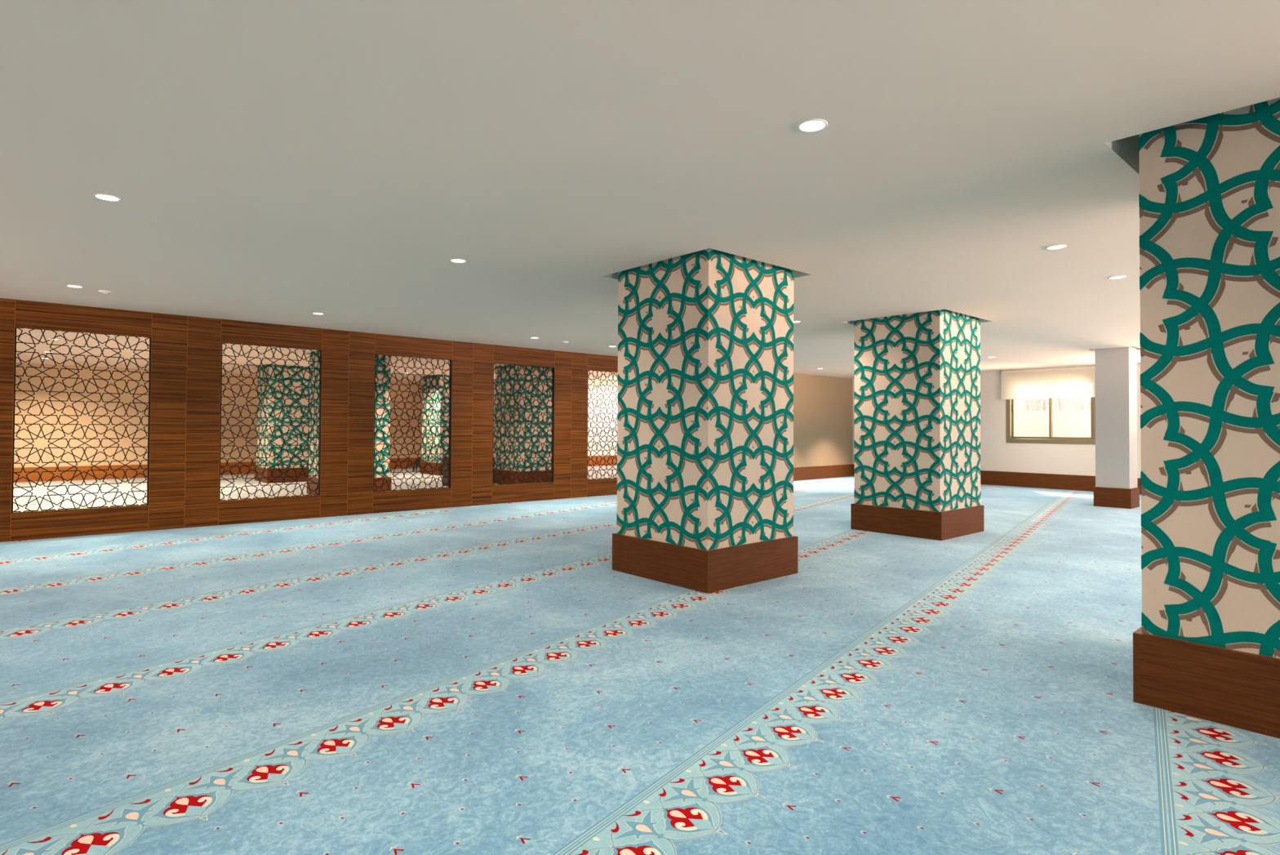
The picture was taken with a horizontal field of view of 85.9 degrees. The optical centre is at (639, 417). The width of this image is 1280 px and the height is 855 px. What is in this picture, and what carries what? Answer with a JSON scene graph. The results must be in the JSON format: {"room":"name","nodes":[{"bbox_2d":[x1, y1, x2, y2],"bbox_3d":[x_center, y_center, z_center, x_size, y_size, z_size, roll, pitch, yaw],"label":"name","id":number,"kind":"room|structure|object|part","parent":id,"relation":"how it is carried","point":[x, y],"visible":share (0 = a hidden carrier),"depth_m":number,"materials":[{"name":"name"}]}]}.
{"room":"mosque","nodes":[
{"label":"mosque","id":0,"kind":"room"},
{"bbox_2d":[13,362,617,467],"bbox_3d":[-8.593,0.178,17.272,21.990,2.533,2.370,1,-1,-41],"label":"wall","id":1,"kind":"structure","parent":0,"point":[84,420],"depth_m":15.70,"materials":[{"name":"beige paint"}]},
{"bbox_2d":[13,455,617,482],"bbox_3d":[-8.541,1.289,17.188,21.990,0.310,2.228,1,-1,-41],"label":"baseboard","id":2,"kind":"structure","parent":1,"relation":"attached to","point":[46,476],"depth_m":15.62,"materials":[{"name":"brown wood"}]},
{"bbox_2d":[0,297,853,542],"bbox_3d":[-2.731,0.106,10.636,21.990,2.533,0.061,1,-1,-41],"label":"wall","id":3,"kind":"structure","parent":0,"point":[184,481],"depth_m":9.29,"materials":[{"name":"brown wood"}]},
{"bbox_2d":[11,327,151,512],"bbox_3d":[-6.147,0.036,7.619,1.180,1.957,0.056,1,-1,-41],"label":"lattice screen","id":4,"kind":"object","parent":3,"relation":"in","point":[20,334],"visible":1,"depth_m":7.59,"materials":[{"name":"brown wood"}]},
{"bbox_2d":[218,342,321,501],"bbox_3d":[-4.738,0.063,8.864,1.180,1.957,0.056,1,-1,-41],"label":"lattice screen","id":5,"kind":"object","parent":3,"relation":"in","point":[319,394],"visible":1,"depth_m":8.84,"materials":[{"name":"brown wood"}]},
{"bbox_2d":[373,354,452,492],"bbox_3d":[-3.329,0.090,10.108,1.180,1.957,0.056,1,-1,-41],"label":"lattice screen","id":6,"kind":"object","parent":3,"relation":"in","point":[449,397],"visible":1,"depth_m":10.10,"materials":[{"name":"brown wood"}]},
{"bbox_2d":[492,362,554,484],"bbox_3d":[-1.920,0.118,11.352,1.180,1.957,0.056,1,-1,-41],"label":"lattice screen","id":7,"kind":"object","parent":3,"relation":"in","point":[552,370],"visible":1,"depth_m":11.35,"materials":[{"name":"brown wood"}]},
{"bbox_2d":[586,369,617,479],"bbox_3d":[-0.511,0.145,12.597,1.180,1.957,0.056,1,-1,-41],"label":"lattice screen","id":8,"kind":"object","parent":3,"relation":"in","point":[593,407],"visible":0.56,"depth_m":12.41,"materials":[{"name":"brown wood"}]},
{"bbox_2d":[793,464,853,480],"bbox_3d":[3.547,1.339,16.117,5.252,0.310,0.018,1,-1,-41],"label":"baseboard","id":9,"kind":"structure","parent":3,"relation":"attached to","point":[841,470],"depth_m":16.94,"materials":[{"name":"brown wood"}]},
{"bbox_2d":[0,465,1279,854],"bbox_3d":[-0.620,1.346,8.218,21.990,0.001,26.160,1,-1,-41],"label":"floor","id":10,"kind":"structure","parent":0,"point":[482,679],"depth_m":3.12,"materials":[{"name":"blue carpet"}]},
{"bbox_2d":[254,364,310,483],"bbox_3d":[-7.880,-0.004,15.455,1.118,2.849,1.118,1,-1,-41],"label":"column","id":11,"kind":"structure","parent":10,"relation":"on","point":[272,421],"depth_m":14.98,"materials":[{"name":"paint"}]},
{"bbox_3d":[-7.887,1.265,15.435,1.118,0.310,1.118,1,-1,-41],"label":"skirting","id":12,"kind":"part","parent":11,"relation":"part of","materials":[{"name":"brown wood"}]},
{"bbox_2d":[306,350,391,494],"bbox_3d":[-5.266,-0.037,12.480,1.118,2.849,1.118,1,-1,-41],"label":"column","id":13,"kind":"structure","parent":10,"relation":"on","point":[314,395],"depth_m":12.33,"materials":[{"name":"paint"}]},
{"bbox_3d":[-5.273,1.232,12.460,1.118,0.310,1.118,1,-1,-41],"label":"skirting","id":14,"kind":"part","parent":13,"relation":"part of","materials":[{"name":"brown wood"}]},
{"bbox_2d":[408,457,420,471],"bbox_3d":[-6.150,1.302,18.741,0.442,0.361,0.286,1,-1,-41],"label":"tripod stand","id":15,"kind":"object","parent":10,"relation":"on","point":[416,462],"visible":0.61,"depth_m":18.73,"materials":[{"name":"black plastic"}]},
{"bbox_2d":[420,374,449,475],"bbox_3d":[-4.993,0.053,18.085,1.118,2.849,1.118,1,-1,-41],"label":"column","id":16,"kind":"structure","parent":10,"relation":"on","point":[437,440],"depth_m":17.54,"materials":[{"name":"paint"}]},
{"bbox_3d":[-5.000,1.322,18.064,1.118,0.310,1.118,1,-1,-41],"label":"skirting","id":17,"kind":"part","parent":16,"relation":"part of","materials":[{"name":"brown wood"}]},
{"bbox_2d":[442,456,448,486],"bbox_3d":[-3.622,1.123,14.440,0.880,0.610,0.503,1,-1,-41],"label":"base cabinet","id":18,"kind":"object","parent":10,"relation":"on","point":[445,467],"visible":0.03,"depth_m":14.23,"materials":[{"name":"brown wood"}]},
{"bbox_2d":[493,364,551,484],"bbox_3d":[-2.422,0.018,14.992,1.118,2.849,1.118,1,-1,-41],"label":"column","id":19,"kind":"structure","parent":10,"relation":"on","point":[504,376],"depth_m":14.53,"materials":[{"name":"paint"}]},
{"bbox_3d":[-2.429,1.288,14.972,1.118,0.310,1.118,1,-1,-41],"label":"skirting","id":20,"kind":"part","parent":19,"relation":"part of","materials":[{"name":"brown wood"}]},
{"bbox_2d":[612,248,797,593],"bbox_3d":[0.556,-0.108,5.897,1.118,2.849,1.118,1,-1,-41],"label":"column","id":21,"kind":"structure","parent":10,"relation":"on","point":[705,393],"depth_m":5.48,"materials":[{"name":"paint"}]},
{"bbox_3d":[0.549,1.161,5.877,1.118,0.310,1.118,1,-1,-41],"label":"skirting","id":22,"kind":"part","parent":21,"relation":"part of","materials":[{"name":"brown wood"}]},
{"bbox_2d":[850,309,983,540],"bbox_3d":[3.374,-0.054,8.381,1.118,2.849,1.118,1,-1,-41],"label":"column","id":23,"kind":"structure","parent":10,"relation":"on","point":[917,393],"depth_m":7.98,"materials":[{"name":"paint"}]},
{"bbox_3d":[3.367,1.216,8.361,1.118,0.310,1.118,1,-1,-41],"label":"skirting","id":24,"kind":"part","parent":23,"relation":"part of","materials":[{"name":"brown wood"}]},
{"bbox_2d":[1093,346,1139,508],"bbox_3d":[7.703,0.013,11.131,0.505,2.849,0.505,1,-1,-41],"label":"pillar","id":25,"kind":"structure","parent":10,"relation":"on","point":[1115,368],"depth_m":10.97,"materials":[{"name":"grey paint"}]},
{"bbox_3d":[7.696,1.283,11.111,0.505,0.310,0.505,1,-1,-41],"label":"skirting","id":26,"kind":"part","parent":25,"relation":"part of","materials":[{"name":"brown wood"}]},
{"bbox_2d":[1133,97,1279,737],"bbox_3d":[3.019,-0.139,3.072,1.118,2.849,1.118,1,-1,-41],"label":"column","id":27,"kind":"structure","parent":10,"relation":"on","point":[1206,645],"depth_m":2.93,"materials":[{"name":"paint"}]},
{"bbox_3d":[3.012,1.130,3.053,1.118,0.310,1.118,1,-1,-41],"label":"skirting","id":28,"kind":"part","parent":27,"relation":"part of","materials":[{"name":"brown wood"}]},
{"bbox_2d":[0,0,1279,387],"bbox_3d":[-0.605,-1.346,8.261,21.990,0.320,26.160,1,-1,-41],"label":"ceiling","id":29,"kind":"structure","parent":0,"point":[273,162],"depth_m":3.34,"materials":[{"name":"paint"}]},
{"bbox_2d":[66,284,83,288],"bbox_3d":[-5.356,-1.238,6.519,0.128,0.004,0.128,1,-1,-41],"label":"recessed light","id":30,"kind":"object","parent":29,"relation":"in","point":[70,286],"visible":1,"depth_m":6.51,"materials":[{"name":"beige plastic"}]},
{"bbox_2d":[98,289,111,293],"bbox_3d":[-5.247,-1.222,6.750,0.104,0.027,0.104,1,-1,-41],"label":"smoke detector","id":31,"kind":"object","parent":29,"relation":"attached to","point":[103,291],"visible":1,"depth_m":6.72,"materials":[{"name":"white plastic"}]},
{"bbox_2d":[93,193,120,201],"bbox_3d":[-3.073,-1.265,3.970,0.128,0.004,0.128,1,-1,-41],"label":"recessed light","id":32,"kind":"object","parent":29,"relation":"in","point":[100,196],"visible":1,"depth_m":3.97,"materials":[{"name":"beige plastic"}]},
{"bbox_2d":[449,258,466,262],"bbox_3d":[-1.435,-1.233,5.432,0.128,0.004,0.128,1,-1,-41],"label":"recessed light","id":33,"kind":"object","parent":29,"relation":"in","point":[455,260],"visible":1,"depth_m":5.43,"materials":[{"name":"beige plastic"}]},
{"bbox_2d":[797,119,827,132],"bbox_3d":[0.747,-1.260,2.978,0.128,0.004,0.128,1,-1,-41],"label":"recessed light","id":34,"kind":"object","parent":29,"relation":"in","point":[810,125],"visible":1,"depth_m":2.97,"materials":[{"name":"beige plastic"}]},
{"bbox_2d":[1045,244,1066,249],"bbox_3d":[2.982,-1.217,4.930,0.128,0.004,0.128,1,-1,-41],"label":"recessed light","id":35,"kind":"object","parent":29,"relation":"in","point":[1054,246],"visible":1,"depth_m":4.92,"materials":[{"name":"beige plastic"}]},
{"bbox_2d":[1107,275,1126,279],"bbox_3d":[4.085,-1.196,5.892,0.128,0.004,0.128,1,-1,-41],"label":"recessed light","id":36,"kind":"object","parent":29,"relation":"in","point":[1113,277],"visible":1,"depth_m":5.88,"materials":[{"name":"beige plastic"}]},
{"bbox_2d":[852,362,1141,478],"bbox_3d":[7.635,0.242,15.629,0.160,2.533,26.320,1,-1,-41],"label":"wall","id":37,"kind":"structure","parent":0,"point":[997,454],"depth_m":14.89,"materials":[{"name":"beige paint"}]},
{"bbox_2d":[853,464,1141,493],"bbox_3d":[10.895,1.311,11.779,0.018,0.310,16.214,1,-1,-41],"label":"baseboard","id":38,"kind":"structure","parent":37,"relation":"attached to","point":[1052,481],"depth_m":14.53,"materials":[{"name":"brown wood"}]},
{"bbox_2d":[1000,366,1094,399],"bbox_3d":[8.564,-0.714,14.420,0.074,0.640,1.894,1,-1,-41],"label":"roller blind","id":39,"kind":"object","parent":37,"relation":"attached to","point":[1068,382],"visible":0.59,"depth_m":14.38,"materials":[{"name":"white fabric"}]},
{"bbox_2d":[1005,396,1095,444],"bbox_3d":[8.622,-0.197,14.444,0.082,1.495,1.740,1,-1,-41],"label":"window","id":40,"kind":"structure","parent":37,"relation":"in","point":[1010,437],"depth_m":14.44,"materials":[{"name":"brown metal"}]},
{"bbox_3d":[8.395,-0.194,14.743,0.022,1.311,0.808,1,-1,-41],"label":"sash","id":41,"kind":"part","parent":40,"relation":"part of","materials":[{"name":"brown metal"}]},
{"bbox_3d":[8.872,-0.200,14.166,0.022,1.311,0.808,1,-1,-41],"label":"sash","id":42,"kind":"part","parent":40,"relation":"part of","materials":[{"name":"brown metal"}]},
{"label":"outside","id":43,"kind":"structure","parent":0,"visible":0},
{"bbox_2d":[1013,397,1090,437],"bbox_3d":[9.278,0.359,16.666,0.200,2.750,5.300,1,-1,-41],"label":"window pane","id":44,"kind":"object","parent":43,"point":[1071,415],"depth_m":16.08,"materials":[{"name":"glass"}]}
]}

